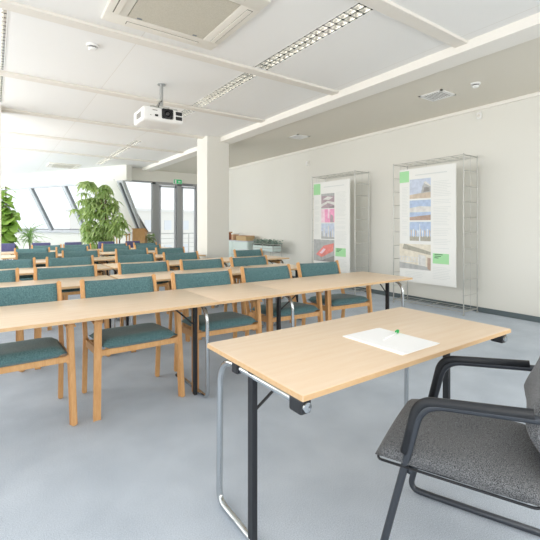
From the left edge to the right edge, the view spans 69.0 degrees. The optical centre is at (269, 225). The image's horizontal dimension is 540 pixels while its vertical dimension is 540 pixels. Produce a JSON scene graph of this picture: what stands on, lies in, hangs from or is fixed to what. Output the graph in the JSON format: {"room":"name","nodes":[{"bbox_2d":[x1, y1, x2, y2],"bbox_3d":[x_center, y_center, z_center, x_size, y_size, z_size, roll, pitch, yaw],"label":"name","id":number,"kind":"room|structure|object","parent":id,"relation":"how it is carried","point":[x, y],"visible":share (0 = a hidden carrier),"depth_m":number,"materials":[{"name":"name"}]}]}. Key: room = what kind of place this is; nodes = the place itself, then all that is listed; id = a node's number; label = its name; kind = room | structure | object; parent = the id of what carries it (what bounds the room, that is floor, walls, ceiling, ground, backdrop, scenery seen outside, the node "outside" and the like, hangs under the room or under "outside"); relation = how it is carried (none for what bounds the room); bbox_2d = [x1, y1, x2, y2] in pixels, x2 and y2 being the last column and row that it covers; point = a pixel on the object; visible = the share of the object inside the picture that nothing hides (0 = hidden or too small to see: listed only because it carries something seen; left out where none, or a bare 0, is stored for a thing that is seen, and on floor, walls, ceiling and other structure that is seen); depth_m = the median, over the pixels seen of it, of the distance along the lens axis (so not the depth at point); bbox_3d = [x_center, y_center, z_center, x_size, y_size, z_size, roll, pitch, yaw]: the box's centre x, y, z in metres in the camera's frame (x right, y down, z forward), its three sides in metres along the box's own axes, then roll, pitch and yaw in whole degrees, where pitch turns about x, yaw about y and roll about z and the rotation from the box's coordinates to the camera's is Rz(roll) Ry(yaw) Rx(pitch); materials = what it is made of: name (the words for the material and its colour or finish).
{"room":"lecture hall","nodes":[
{"label":"lecture hall","id":0,"kind":"room"},
{"bbox_2d":[1,165,134,256],"bbox_3d":[-9.636,-0.285,14.841,12.475,3.370,1.046,0,0,26],"label":"wall","id":1,"kind":"structure","parent":0,"point":[105,175],"depth_m":12.85,"materials":[{"name":"white paint"}]},
{"bbox_2d":[1,187,50,230],"bbox_3d":[-8.986,-0.580,14.404,1.921,1.607,0.918,0,0,26],"label":"window","id":2,"kind":"structure","parent":1,"relation":"in","point":[17,188],"depth_m":14.05,"materials":[{"name":"grey metal"}]},
{"bbox_2d":[29,184,81,231],"bbox_3d":[-7.344,-0.580,13.606,1.731,1.607,0.918,0,0,26],"label":"window","id":3,"kind":"structure","parent":1,"relation":"in","point":[52,229],"depth_m":13.77,"materials":[{"name":"grey metal"}]},
{"bbox_2d":[63,183,106,224],"bbox_3d":[-5.972,-0.580,12.939,1.321,1.607,0.918,0,0,26],"label":"window","id":4,"kind":"structure","parent":1,"relation":"in","point":[65,186],"depth_m":12.97,"materials":[{"name":"grey metal"}]},
{"bbox_2d":[131,167,196,242],"bbox_3d":[-3.538,-0.345,12.790,2.930,3.250,0.200,0,0,-35],"label":"wall","id":5,"kind":"structure","parent":0,"point":[136,173],"depth_m":12.67,"materials":[{"name":"white paint"}]},
{"bbox_2d":[117,180,140,227],"bbox_3d":[-4.285,-0.580,12.119,0.230,1.607,0.918,0,0,26],"label":"window","id":6,"kind":"structure","parent":5,"relation":"in","point":[122,185],"depth_m":12.02,"materials":[{"name":"grey metal"}]},
{"bbox_2d":[113,179,151,232],"bbox_3d":[-4.258,-0.595,12.223,1.180,1.685,0.110,0,0,-35],"label":"window","id":7,"kind":"structure","parent":5,"relation":"in","point":[142,225],"depth_m":12.32,"materials":[{"name":"grey metal"}]},
{"bbox_2d":[151,181,196,251],"bbox_3d":[-3.116,-0.070,13.025,1.610,2.700,0.180,0,0,-35],"label":"door","id":8,"kind":"structure","parent":5,"relation":"in","point":[155,186],"depth_m":13.00,"materials":[{"name":"grey metal"}]},
{"bbox_2d":[0,270,539,539],"bbox_3d":[-4.424,1.340,9.537,8.120,0.120,25.895,0,0,-35],"label":"floor","id":9,"kind":"structure","parent":0,"point":[144,470],"depth_m":2.24,"materials":[{"name":"grey blue linoleum"}]},
{"bbox_2d":[0,105,0,259],"bbox_3d":[-4.395,-0.280,5.980,0.500,3.120,0.480,0,0,-35],"label":"column","id":10,"kind":"structure","parent":9,"relation":"on","point":[0,105],"depth_m":5.92,"materials":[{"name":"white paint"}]},
{"bbox_2d":[1,243,15,251],"bbox_3d":[-6.137,0.846,9.145,0.442,0.872,0.522,0,0,-39],"label":"chair","id":11,"kind":"object","parent":9,"relation":"on","point":[5,247],"visible":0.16,"depth_m":9.30,"materials":[{"name":"fabric"}]},
{"bbox_2d":[1,186,21,259],"bbox_3d":[-8.118,0.028,12.091,0.884,2.504,0.704,0,0,-9],"label":"plant","id":12,"kind":"object","parent":9,"relation":"on","point":[9,226],"visible":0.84,"depth_m":12.01,"materials":[{"name":"green plant"}]},
{"bbox_2d":[0,268,24,371],"bbox_3d":[-2.597,0.853,3.529,0.648,0.871,0.653,0,0,-35],"label":"wooden armchair","id":13,"kind":"object","parent":9,"relation":"on","point":[5,275],"visible":0.27,"depth_m":3.86,"materials":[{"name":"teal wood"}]},
{"bbox_2d":[0,257,35,279],"bbox_3d":[-3.220,0.853,4.850,0.648,0.871,0.653,0,0,-35],"label":"wooden armchair","id":14,"kind":"object","parent":9,"relation":"on","point":[20,263],"visible":0.17,"depth_m":5.14,"materials":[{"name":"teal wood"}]},
{"bbox_2d":[13,247,49,259],"bbox_3d":[-4.458,0.853,7.402,0.648,0.871,0.653,0,0,-34],"label":"wooden armchair","id":15,"kind":"object","parent":9,"relation":"on","point":[37,250],"visible":0.11,"depth_m":7.64,"materials":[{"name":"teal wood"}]},
{"bbox_2d":[18,223,52,248],"bbox_3d":[-7.784,0.546,12.700,1.142,1.468,1.040,0,0,20],"label":"spiky plant","id":16,"kind":"object","parent":9,"relation":"on","point":[29,235],"visible":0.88,"depth_m":12.69,"materials":[{"name":"green plant"}]},
{"bbox_2d":[0,281,77,425],"bbox_3d":[-1.677,0.853,2.598,0.648,0.871,0.653,0,0,-35],"label":"wooden armchair","id":17,"kind":"object","parent":9,"relation":"on","point":[46,351],"visible":0.84,"depth_m":2.53,"materials":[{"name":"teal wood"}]},
{"bbox_2d":[15,251,62,299],"bbox_3d":[-3.700,0.853,6.273,0.648,0.871,0.653,0,0,-34],"label":"wooden armchair","id":18,"kind":"object","parent":9,"relation":"on","point":[40,255],"visible":0.12,"depth_m":6.49,"materials":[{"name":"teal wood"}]},
{"bbox_2d":[31,244,61,249],"bbox_3d":[-4.888,0.853,8.664,0.648,0.871,0.653,0,0,-35],"label":"wooden armchair","id":19,"kind":"object","parent":9,"relation":"on","point":[52,247],"visible":0.09,"depth_m":8.93,"materials":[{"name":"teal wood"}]},
{"bbox_2d":[1,253,100,259],"bbox_3d":[-4.171,0.915,7.506,1.633,0.730,0.683,0,0,-35],"label":"folding table","id":20,"kind":"object","parent":9,"relation":"on","point":[4,257],"visible":0.21,"depth_m":7.09,"materials":[{"name":"brown wood"}]},
{"bbox_2d":[0,264,111,321],"bbox_3d":[-2.930,0.915,4.956,1.633,0.730,0.683,0,0,-35],"label":"folding table","id":21,"kind":"object","parent":9,"relation":"on","point":[22,271],"visible":0.38,"depth_m":5.09,"materials":[{"name":"brown wood"}]},
{"bbox_2d":[0,275,114,354],"bbox_3d":[-2.311,0.915,3.656,1.653,0.730,0.683,0,0,-35],"label":"folding table","id":22,"kind":"object","parent":9,"relation":"on","point":[66,283],"visible":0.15,"depth_m":3.86,"materials":[{"name":"brown wood"}]},
{"bbox_2d":[55,246,87,257],"bbox_3d":[-3.886,0.853,7.804,0.648,0.871,0.653,0,0,-34],"label":"wooden armchair","id":23,"kind":"object","parent":9,"relation":"on","point":[59,250],"visible":0.15,"depth_m":8.04,"materials":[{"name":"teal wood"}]},
{"bbox_2d":[33,264,110,369],"bbox_3d":[-2.005,0.853,3.944,0.648,0.871,0.653,0,0,-34],"label":"wooden armchair","id":24,"kind":"object","parent":9,"relation":"on","point":[80,271],"visible":0.14,"depth_m":4.13,"materials":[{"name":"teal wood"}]},
{"bbox_2d":[46,255,102,330],"bbox_3d":[-2.635,0.853,5.261,0.648,0.871,0.653,0,0,-34],"label":"wooden armchair","id":25,"kind":"object","parent":9,"relation":"on","point":[89,260],"visible":0.23,"depth_m":5.44,"materials":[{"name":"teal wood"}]},
{"bbox_2d":[36,256,114,275],"bbox_3d":[-3.402,0.915,6.385,1.533,0.730,0.683,0,0,-35],"label":"folding table","id":26,"kind":"object","parent":9,"relation":"on","point":[107,259],"visible":0.26,"depth_m":6.49,"materials":[{"name":"brown wood"}]},
{"bbox_2d":[63,243,90,248],"bbox_3d":[-4.379,0.853,9.022,0.648,0.871,0.653,0,0,-35],"label":"wooden armchair","id":27,"kind":"object","parent":9,"relation":"on","point":[83,245],"visible":0.08,"depth_m":9.27,"materials":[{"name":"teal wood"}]},
{"bbox_2d":[62,249,106,299],"bbox_3d":[-3.156,0.853,6.655,0.648,0.871,0.653,0,0,-34],"label":"wooden armchair","id":28,"kind":"object","parent":9,"relation":"on","point":[96,253],"visible":0.16,"depth_m":6.86,"materials":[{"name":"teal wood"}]},
{"bbox_2d":[68,181,130,256],"bbox_3d":[-4.649,0.012,11.045,1.731,2.535,1.119,0,0,10],"label":"indoor tree","id":29,"kind":"object","parent":9,"relation":"on","point":[101,202],"visible":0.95,"depth_m":10.85,"materials":[{"name":"green plant"}]},
{"bbox_2d":[97,241,113,248],"bbox_3d":[-4.218,0.846,10.223,0.442,0.872,0.522,0,0,-33],"label":"chair","id":30,"kind":"object","parent":9,"relation":"on","point":[99,244],"visible":0.22,"depth_m":10.30,"materials":[{"name":"fabric"}]},
{"bbox_2d":[0,289,219,397],"bbox_3d":[-1.239,0.915,2.686,1.643,0.730,0.703,0,0,-35],"label":"folding table","id":31,"kind":"object","parent":9,"relation":"on","point":[44,314],"visible":0.91,"depth_m":2.72,"materials":[{"name":"brown wood"}]},
{"bbox_2d":[184,283,291,303],"bbox_3d":[-0.293,0.566,3.350,0.740,0.032,0.703,0,0,-35],"label":"tabletop","id":32,"kind":"object","parent":31,"relation":"attached to","point":[239,292],"visible":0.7,"depth_m":3.25,"materials":[{"name":"brown wood"}]},
{"bbox_2d":[102,243,126,262],"bbox_3d":[-3.682,0.853,9.511,0.648,0.871,0.653,0,0,-37],"label":"wooden armchair","id":33,"kind":"object","parent":9,"relation":"on","point":[121,244],"visible":0.05,"depth_m":9.73,"materials":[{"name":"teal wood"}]},
{"bbox_2d":[101,245,130,275],"bbox_3d":[-3.175,0.853,8.303,0.648,0.871,0.653,0,0,-35],"label":"wooden armchair","id":34,"kind":"object","parent":9,"relation":"on","point":[103,248],"visible":0.12,"depth_m":8.47,"materials":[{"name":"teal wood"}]},
{"bbox_2d":[100,250,154,261],"bbox_3d":[-2.813,0.915,8.460,1.633,0.730,0.683,0,0,-35],"label":"folding table","id":35,"kind":"object","parent":9,"relation":"on","point":[103,254],"visible":0.11,"depth_m":8.16,"materials":[{"name":"brown wood"}]},
{"bbox_2d":[80,274,184,421],"bbox_3d":[-1.077,0.853,3.019,0.648,0.871,0.653,0,0,-35],"label":"wooden armchair","id":36,"kind":"object","parent":9,"relation":"on","point":[144,335],"visible":0.74,"depth_m":2.94,"materials":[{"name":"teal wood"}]},
{"bbox_2d":[115,248,158,290],"bbox_3d":[-2.436,0.853,7.160,0.648,0.871,0.653,0,0,-35],"label":"wooden armchair","id":37,"kind":"object","parent":9,"relation":"on","point":[128,251],"visible":0.13,"depth_m":7.39,"materials":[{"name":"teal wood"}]},
{"bbox_2d":[132,228,147,242],"bbox_3d":[-3.962,0.675,11.980,0.400,1.210,0.410,0,0,-3],"label":"lectern","id":38,"kind":"object","parent":9,"relation":"on","point":[138,234],"visible":0.27,"depth_m":11.81,"materials":[{"name":"brown wood"}]},
{"bbox_2d":[115,253,168,319],"bbox_3d":[-1.892,0.853,5.783,0.648,0.871,0.653,0,0,-35],"label":"wooden armchair","id":39,"kind":"object","parent":9,"relation":"on","point":[142,257],"visible":0.2,"depth_m":5.96,"materials":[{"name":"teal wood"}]},
{"bbox_2d":[133,242,156,247],"bbox_3d":[-3.073,0.853,9.939,0.648,0.871,0.653,0,0,-34],"label":"wooden armchair","id":40,"kind":"object","parent":9,"relation":"on","point":[155,243],"visible":0.09,"depth_m":10.18,"materials":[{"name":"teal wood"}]},
{"bbox_2d":[134,244,160,253],"bbox_3d":[-2.611,0.853,8.700,0.648,0.871,0.653,0,0,-36],"label":"wooden armchair","id":41,"kind":"object","parent":9,"relation":"on","point":[150,247],"visible":0.11,"depth_m":8.93,"materials":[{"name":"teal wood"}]},
{"bbox_2d":[146,233,155,242],"bbox_3d":[-3.631,0.751,11.981,0.350,1.057,0.355,0,0,-19],"label":"potted plant","id":42,"kind":"object","parent":9,"relation":"on","point":[152,238],"visible":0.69,"depth_m":11.97,"materials":[{"name":"green plant"}]},
{"bbox_2d":[117,260,189,352],"bbox_3d":[-1.324,0.853,4.422,0.648,0.871,0.653,0,0,-36],"label":"wooden armchair","id":43,"kind":"object","parent":9,"relation":"on","point":[154,266],"visible":0.14,"depth_m":4.63,"materials":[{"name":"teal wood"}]},
{"bbox_2d":[107,254,205,260],"bbox_3d":[-2.088,0.915,7.307,1.633,0.730,0.683,0,0,-35],"label":"folding table","id":44,"kind":"object","parent":9,"relation":"on","point":[156,255],"visible":0.12,"depth_m":7.09,"materials":[{"name":"brown wood"}]},
{"bbox_2d":[103,259,218,320],"bbox_3d":[-1.572,0.915,5.910,1.633,0.730,0.683,0,0,-35],"label":"folding table","id":45,"kind":"object","parent":9,"relation":"on","point":[113,266],"visible":0.35,"depth_m":5.76,"materials":[{"name":"brown wood"}]},
{"bbox_2d":[155,247,184,270],"bbox_3d":[-1.819,0.853,7.593,0.648,0.871,0.653,0,0,-36],"label":"wooden armchair","id":46,"kind":"object","parent":9,"relation":"on","point":[182,249],"visible":0.16,"depth_m":7.79,"materials":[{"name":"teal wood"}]},
{"bbox_2d":[110,266,265,327],"bbox_3d":[-0.883,0.915,4.659,1.773,0.730,0.683,0,0,-35],"label":"folding table","id":47,"kind":"object","parent":9,"relation":"on","point":[160,276],"visible":0.24,"depth_m":4.55,"materials":[{"name":"brown wood"}]},
{"bbox_2d":[162,251,214,307],"bbox_3d":[-1.301,0.853,6.198,0.648,0.871,0.653,0,0,-34],"label":"wooden armchair","id":48,"kind":"object","parent":9,"relation":"on","point":[189,255],"visible":0.19,"depth_m":6.39,"materials":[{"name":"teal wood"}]},
{"bbox_2d":[179,257,245,339],"bbox_3d":[-0.719,0.853,4.847,0.648,0.871,0.653,0,0,-34],"label":"wooden armchair","id":49,"kind":"object","parent":9,"relation":"on","point":[210,263],"visible":0.16,"depth_m":5.02,"materials":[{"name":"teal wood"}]},
{"bbox_2d":[197,135,228,266],"bbox_3d":[-1.195,-0.280,8.227,0.500,3.120,0.480,0,0,-35],"label":"column","id":50,"kind":"structure","parent":9,"relation":"on","point":[212,154],"depth_m":8.03,"materials":[{"name":"white paint"}]},
{"bbox_2d":[170,269,262,391],"bbox_3d":[-0.483,0.853,3.448,0.648,0.871,0.653,0,0,-32],"label":"wooden armchair","id":51,"kind":"object","parent":9,"relation":"on","point":[221,322],"visible":0.61,"depth_m":3.36,"materials":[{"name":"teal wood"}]},
{"bbox_2d":[229,240,256,266],"bbox_3d":[-0.827,0.838,10.966,0.540,0.885,1.530,0,0,-35],"label":"base cabinet","id":52,"kind":"object","parent":9,"relation":"on","point":[233,244],"visible":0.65,"depth_m":10.58,"materials":[{"name":"white"}]},
{"bbox_2d":[236,235,254,240],"bbox_3d":[-0.675,0.328,10.706,0.270,0.135,0.570,0,0,-35],"label":"woven basket","id":53,"kind":"object","parent":52,"relation":"on","point":[238,237],"visible":0.96,"depth_m":10.53,"materials":[{"name":"brown"}]},
{"bbox_2d":[207,255,288,305],"bbox_3d":[-0.369,0.915,6.755,1.253,0.730,0.683,0,0,-35],"label":"folding table","id":54,"kind":"object","parent":9,"relation":"on","point":[225,259],"visible":0.39,"depth_m":6.79,"materials":[{"name":"brown wood"}]},
{"bbox_2d":[233,248,281,302],"bbox_3d":[-0.234,0.853,6.947,0.648,0.871,0.653,0,0,-35],"label":"wooden armchair","id":55,"kind":"object","parent":9,"relation":"on","point":[237,253],"visible":0.21,"depth_m":7.13,"materials":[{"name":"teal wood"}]},
{"bbox_2d":[229,255,291,330],"bbox_3d":[-0.128,0.853,5.262,0.648,0.871,0.653,0,0,-35],"label":"wooden armchair","id":56,"kind":"object","parent":9,"relation":"on","point":[234,262],"visible":0.09,"depth_m":5.45,"materials":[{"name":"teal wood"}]},
{"bbox_2d":[252,238,282,262],"bbox_3d":[-0.101,0.795,9.772,0.433,0.969,1.150,0,0,-35],"label":"planter","id":57,"kind":"object","parent":9,"relation":"on","point":[272,246],"visible":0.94,"depth_m":9.54,"materials":[{"name":"silver metal"}]},
{"bbox_2d":[249,263,305,325],"bbox_3d":[0.120,0.915,5.363,0.613,0.730,0.683,0,0,-35],"label":"folding table","id":58,"kind":"object","parent":9,"relation":"on","point":[293,267],"visible":0.14,"depth_m":5.40,"materials":[{"name":"brown wood"}]},
{"bbox_2d":[240,264,322,335],"bbox_3d":[0.106,0.853,3.935,0.648,0.871,0.653,0,0,-31],"label":"wooden armchair","id":59,"kind":"object","parent":9,"relation":"on","point":[301,310],"visible":0.62,"depth_m":3.85,"materials":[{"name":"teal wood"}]},
{"bbox_2d":[248,271,412,329],"bbox_3d":[0.652,0.915,4.014,1.643,0.730,0.703,0,0,-35],"label":"folding table","id":60,"kind":"object","parent":9,"relation":"on","point":[301,285],"visible":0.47,"depth_m":3.83,"materials":[{"name":"brown wood"}]},
{"bbox_2d":[296,260,372,324],"bbox_3d":[0.717,0.853,4.424,0.648,0.871,0.653,0,0,-30],"label":"wooden armchair","id":61,"kind":"object","parent":9,"relation":"on","point":[330,302],"visible":0.66,"depth_m":4.33,"materials":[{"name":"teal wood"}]},
{"bbox_2d":[312,171,368,294],"bbox_3d":[1.387,0.120,7.891,0.412,2.320,1.232,0,0,-35],"label":"display rack","id":62,"kind":"object","parent":9,"relation":"on","point":[353,172],"visible":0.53,"depth_m":7.51,"materials":[{"name":"silver metal"}]},
{"bbox_2d":[314,179,349,272],"bbox_3d":[1.206,-0.063,7.782,0.015,1.906,1.010,0,0,-35],"label":"poster","id":63,"kind":"object","parent":62,"relation":"attached to","point":[331,198],"visible":0.93,"depth_m":7.74,"materials":[{"name":"white paper"}]},
{"bbox_2d":[314,239,333,261],"bbox_3d":[1.086,0.494,7.944,0.003,0.436,0.606,0,0,-35],"label":"picture","id":64,"kind":"object","parent":63,"relation":"attached to","point":[323,248],"depth_m":7.94},
{"bbox_2d":[321,223,333,238],"bbox_3d":[1.152,0.102,7.848,0.003,0.312,0.374,0,0,-35],"label":"picture","id":65,"kind":"object","parent":63,"relation":"on","point":[327,229],"depth_m":7.85},
{"bbox_2d":[321,209,333,222],"bbox_3d":[1.152,-0.205,7.849,0.003,0.267,0.374,0,0,-35],"label":"picture","id":66,"kind":"object","parent":63,"relation":"on","point":[327,215],"depth_m":7.85},
{"bbox_2d":[321,193,333,208],"bbox_3d":[1.152,-0.503,7.848,0.003,0.294,0.374,0,0,-35],"label":"picture","id":67,"kind":"object","parent":63,"relation":"on","point":[327,199],"depth_m":7.85},
{"bbox_2d":[207,307,510,539],"bbox_3d":[0.499,0.915,1.978,1.453,0.730,0.703,0,0,-35],"label":"folding table","id":68,"kind":"object","parent":9,"relation":"on","point":[301,364],"visible":0.77,"depth_m":1.72,"materials":[{"name":"brown wood"}]},
{"bbox_2d":[343,328,439,354],"bbox_3d":[0.577,0.547,1.888,0.275,0.006,0.359,0,0,-35],"label":"paper stack","id":69,"kind":"object","parent":68,"relation":"on","point":[399,343],"visible":1,"depth_m":1.85,"materials":[{"name":"white paper"}]},
{"bbox_2d":[393,153,478,315],"bbox_3d":[2.571,0.120,6.205,0.412,2.320,1.232,0,0,-35],"label":"display rack","id":70,"kind":"object","parent":9,"relation":"on","point":[463,154],"visible":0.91,"depth_m":5.82,"materials":[{"name":"silver metal"}]},
{"bbox_2d":[400,163,455,287],"bbox_3d":[2.410,-0.063,6.067,0.016,1.906,0.960,0,0,-35],"label":"poster","id":71,"kind":"object","parent":70,"relation":"attached to","point":[427,194],"visible":0.98,"depth_m":6.03,"materials":[{"name":"white paper"}]},
{"bbox_2d":[400,244,430,270],"bbox_3d":[2.291,0.485,6.227,0.004,0.396,0.562,0,0,-35],"label":"picture","id":72,"kind":"object","parent":71,"relation":"attached to","point":[413,257],"depth_m":6.21},
{"bbox_2d":[410,222,430,240],"bbox_3d":[2.346,0.085,6.148,0.003,0.297,0.370,0,0,-35],"label":"picture","id":73,"kind":"object","parent":71,"relation":"attached to","point":[419,231],"depth_m":6.14},
{"bbox_2d":[410,199,430,219],"bbox_3d":[2.346,-0.248,6.148,0.003,0.315,0.370,0,0,-35],"label":"picture","id":74,"kind":"object","parent":71,"relation":"on","point":[420,209],"depth_m":6.14},
{"bbox_2d":[410,178,430,198],"bbox_3d":[2.346,-0.586,6.148,0.004,0.306,0.370,0,0,-35],"label":"picture","id":75,"kind":"object","parent":71,"relation":"on","point":[420,188],"depth_m":6.14},
{"bbox_2d":[375,356,539,539],"bbox_3d":[0.837,0.805,1.490,0.722,0.949,0.548,0,0,32],"label":"chair","id":76,"kind":"object","parent":9,"relation":"on","point":[482,446],"visible":1,"depth_m":1.40,"materials":[{"name":"grey fabric"}]},
{"bbox_2d":[0,0,539,175],"bbox_3d":[-5.378,-1.895,8.617,6.779,0.150,25.485,0,0,-35],"label":"ceiling","id":77,"kind":"structure","parent":0,"point":[376,43],"depth_m":4.54,"materials":[{"name":"white paint"}]},
{"bbox_2d":[0,76,3,102],"bbox_3d":[-3.652,-1.861,5.201,0.199,0.089,1.290,0,0,-35],"label":"lamp","id":78,"kind":"object","parent":77,"relation":"attached to","point":[1,77],"visible":0.77,"depth_m":5.16,"materials":[{"name":"white plastic"}]},
{"bbox_2d":[0,9,7,69],"bbox_3d":[-2.727,-1.861,3.883,0.199,0.089,1.590,0,0,-35],"label":"lamp","id":79,"kind":"object","parent":77,"relation":"attached to","point":[3,13],"visible":0.81,"depth_m":3.77,"materials":[{"name":"white plastic"}]},
{"bbox_2d":[46,162,80,168],"bbox_3d":[-6.195,-1.798,11.780,0.850,0.043,0.850,0,0,-35],"label":"air conditioner cassette","id":80,"kind":"object","parent":77,"relation":"attached to","point":[50,164],"visible":1,"depth_m":11.63,"materials":[{"name":"white"}]},
{"bbox_2d":[52,164,73,167],"bbox_3d":[-6.195,-1.805,11.780,0.559,0.030,0.559,0,0,-35],"label":"grille","id":81,"kind":"object","parent":80,"relation":"attached to","point":[53,165],"depth_m":11.82,"materials":[{"name":"grey"}]},
{"bbox_2d":[1,146,158,162],"bbox_3d":[-5.608,-1.811,9.387,6.010,0.038,0.130,0,0,-35],"label":"trim","id":82,"kind":"structure","parent":77,"relation":"attached to","point":[4,147],"depth_m":9.85,"materials":[{"name":"white"}]},
{"bbox_2d":[1,131,183,152],"bbox_3d":[-4.597,-1.811,7.947,6.010,0.038,0.130,0,0,-35],"label":"trim","id":83,"kind":"structure","parent":77,"relation":"attached to","point":[3,132],"depth_m":8.37,"materials":[{"name":"white"}]},
{"bbox_2d":[86,42,98,51],"bbox_3d":[-1.785,-1.792,3.952,0.116,0.055,0.116,0,0,-35],"label":"smoke detector","id":84,"kind":"object","parent":77,"relation":"attached to","point":[93,47],"visible":1,"depth_m":3.92,"materials":[{"name":"white plastic"}]},
{"bbox_2d":[1,108,203,138],"bbox_3d":[-3.585,-1.811,6.506,6.010,0.038,0.130,0,0,-35],"label":"trim","id":85,"kind":"structure","parent":77,"relation":"attached to","point":[2,109],"depth_m":6.85,"materials":[{"name":"white"}]},
{"bbox_2d":[96,158,110,164],"bbox_3d":[-4.653,-1.861,11.011,0.199,0.089,1.390,0,0,-35],"label":"lamp","id":86,"kind":"object","parent":77,"relation":"attached to","point":[104,160],"visible":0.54,"depth_m":11.09,"materials":[{"name":"white plastic"}]},
{"bbox_2d":[109,147,130,156],"bbox_3d":[-3.699,-1.861,9.652,0.199,0.089,1.590,0,0,-35],"label":"lamp","id":87,"kind":"object","parent":77,"relation":"attached to","point":[123,149],"visible":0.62,"depth_m":9.67,"materials":[{"name":"white plastic"}]},
{"bbox_2d":[0,70,264,122],"bbox_3d":[-2.574,-1.811,5.066,6.010,0.038,0.130,0,0,-35],"label":"trim","id":88,"kind":"structure","parent":77,"relation":"attached to","point":[2,73],"depth_m":5.37,"materials":[{"name":"white"}]},
{"bbox_2d":[126,140,142,145],"bbox_3d":[-2.969,-1.861,8.613,0.199,0.089,0.610,0,0,-35],"label":"lamp","id":89,"kind":"object","parent":77,"relation":"attached to","point":[134,142],"visible":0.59,"depth_m":8.62,"materials":[{"name":"white plastic"}]},
{"bbox_2d":[134,83,182,130],"bbox_3d":[-1.420,-1.552,5.021,0.522,0.535,0.450,0,0,-35],"label":"projector","id":90,"kind":"object","parent":77,"relation":"hanging from","point":[161,117],"visible":1,"depth_m":4.93,"materials":[{"name":"white plastic"}]},
{"bbox_2d":[0,0,338,94],"bbox_3d":[-1.562,-1.811,3.626,6.010,0.038,0.130,0,0,-35],"label":"trim","id":91,"kind":"structure","parent":77,"relation":"attached to","point":[8,5],"depth_m":3.86,"materials":[{"name":"white"}]},
{"bbox_2d":[101,0,270,49],"bbox_3d":[-0.727,-1.798,3.271,1.060,0.043,1.060,0,0,-35],"label":"air conditioner cassette","id":92,"kind":"object","parent":77,"relation":"attached to","point":[206,24],"visible":1,"depth_m":3.36,"materials":[{"name":"white plastic"}]},
{"bbox_2d":[128,0,239,38],"bbox_3d":[-0.727,-1.805,3.271,0.700,0.030,0.700,0,0,-35],"label":"grille","id":93,"kind":"object","parent":92,"relation":"attached to","point":[197,19],"depth_m":3.33,"materials":[{"name":"grey"}]},
{"bbox_2d":[180,109,195,118],"bbox_3d":[-1.547,-1.861,6.588,0.199,0.089,1.140,0,0,-35],"label":"lamp","id":94,"kind":"object","parent":77,"relation":"attached to","point":[185,112],"visible":0.15,"depth_m":6.31,"materials":[{"name":"white plastic"}]},
{"bbox_2d":[190,72,257,107],"bbox_3d":[-0.665,-1.861,5.331,0.199,0.089,1.590,0,0,-35],"label":"lamp","id":95,"kind":"object","parent":77,"relation":"attached to","point":[243,78],"visible":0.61,"depth_m":5.24,"materials":[{"name":"white plastic"}]},
{"bbox_2d":[253,2,373,70],"bbox_3d":[0.347,-1.861,3.891,0.199,0.089,1.590,0,0,-35],"label":"lamp","id":96,"kind":"object","parent":77,"relation":"attached to","point":[358,10],"visible":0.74,"depth_m":3.75,"materials":[{"name":"white plastic"}]},
{"bbox_2d":[142,12,539,171],"bbox_3d":[0.408,-1.778,6.274,0.280,0.105,15.000,0,0,-35],"label":"ceiling beam","id":97,"kind":"structure","parent":77,"relation":"attached to","point":[526,29],"depth_m":4.58,"materials":[{"name":"white paint"}]},
{"bbox_2d":[355,0,467,47],"bbox_3d":[-0.551,-1.811,2.185,6.010,0.038,0.130,0,0,-35],"label":"trim","id":98,"kind":"structure","parent":77,"relation":"attached to","point":[389,8],"depth_m":3.44,"materials":[{"name":"white"}]},
{"bbox_2d":[155,37,539,173],"bbox_3d":[1.219,-1.873,6.843,1.980,0.195,15.000,0,0,-35],"label":"ceiling","id":99,"kind":"structure","parent":0,"point":[514,71],"depth_m":5.79,"materials":[{"name":"beige paint"}]},
{"bbox_2d":[288,134,309,138],"bbox_3d":[0.574,-1.768,7.796,0.300,0.014,0.300,0,0,-35],"label":"ceiling vent","id":100,"kind":"object","parent":99,"relation":"in","point":[297,136],"visible":1,"depth_m":7.75,"materials":[{"name":"white plastic"}]},
{"bbox_2d":[419,89,455,101],"bbox_3d":[2.268,-1.768,5.332,0.340,0.014,0.340,0,0,-35],"label":"ceiling vent","id":101,"kind":"object","parent":99,"relation":"in","point":[440,94],"visible":1,"depth_m":5.31,"materials":[{"name":"white plastic"}]},
{"bbox_2d":[229,96,539,316],"bbox_3d":[2.053,-0.285,7.551,0.200,3.370,15.200,0,0,-35],"label":"wall","id":102,"kind":"structure","parent":0,"point":[270,199],"depth_m":6.38,"materials":[{"name":"white paint"}]},
{"bbox_2d":[229,91,539,169],"bbox_3d":[2.013,-1.750,7.401,0.040,0.050,15.000,0,0,-35],"label":"trim","id":103,"kind":"structure","parent":102,"relation":"attached to","point":[535,94],"depth_m":6.75,"materials":[{"name":"white paint"}]},
{"bbox_2d":[292,276,539,322],"bbox_3d":[2.023,1.242,7.408,0.015,0.075,15.000,0,0,-35],"label":"baseboard","id":104,"kind":"structure","parent":102,"relation":"attached to","point":[480,309],"depth_m":5.99,"materials":[{"name":"grey stone"}]},
{"label":"outside","id":105,"kind":"structure","parent":0,"visible":0},
{"bbox_2d":[66,208,193,251],"bbox_3d":[-19.925,5.355,66.656,12.800,15.850,22.800,0,0,35],"label":"apartment building","id":106,"kind":"structure","parent":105,"point":[167,216],"depth_m":61.67,"materials":[{"name":"white"}]},
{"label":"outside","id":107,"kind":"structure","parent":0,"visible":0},
{"bbox_3d":[-2.860,1.420,17.298,8.800,0.120,6.400,0,0,-35],"label":"terrace","id":108,"kind":"object","parent":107,"visible":0},
{"bbox_2d":[161,233,193,251],"bbox_3d":[-3.141,0.835,18.567,7.400,1.050,0.060,0,0,-35],"label":"terrace railing","id":109,"kind":"object","parent":108,"relation":"on","point":[188,242],"visible":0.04,"depth_m":18.03,"materials":[{"name":"silver metal"}]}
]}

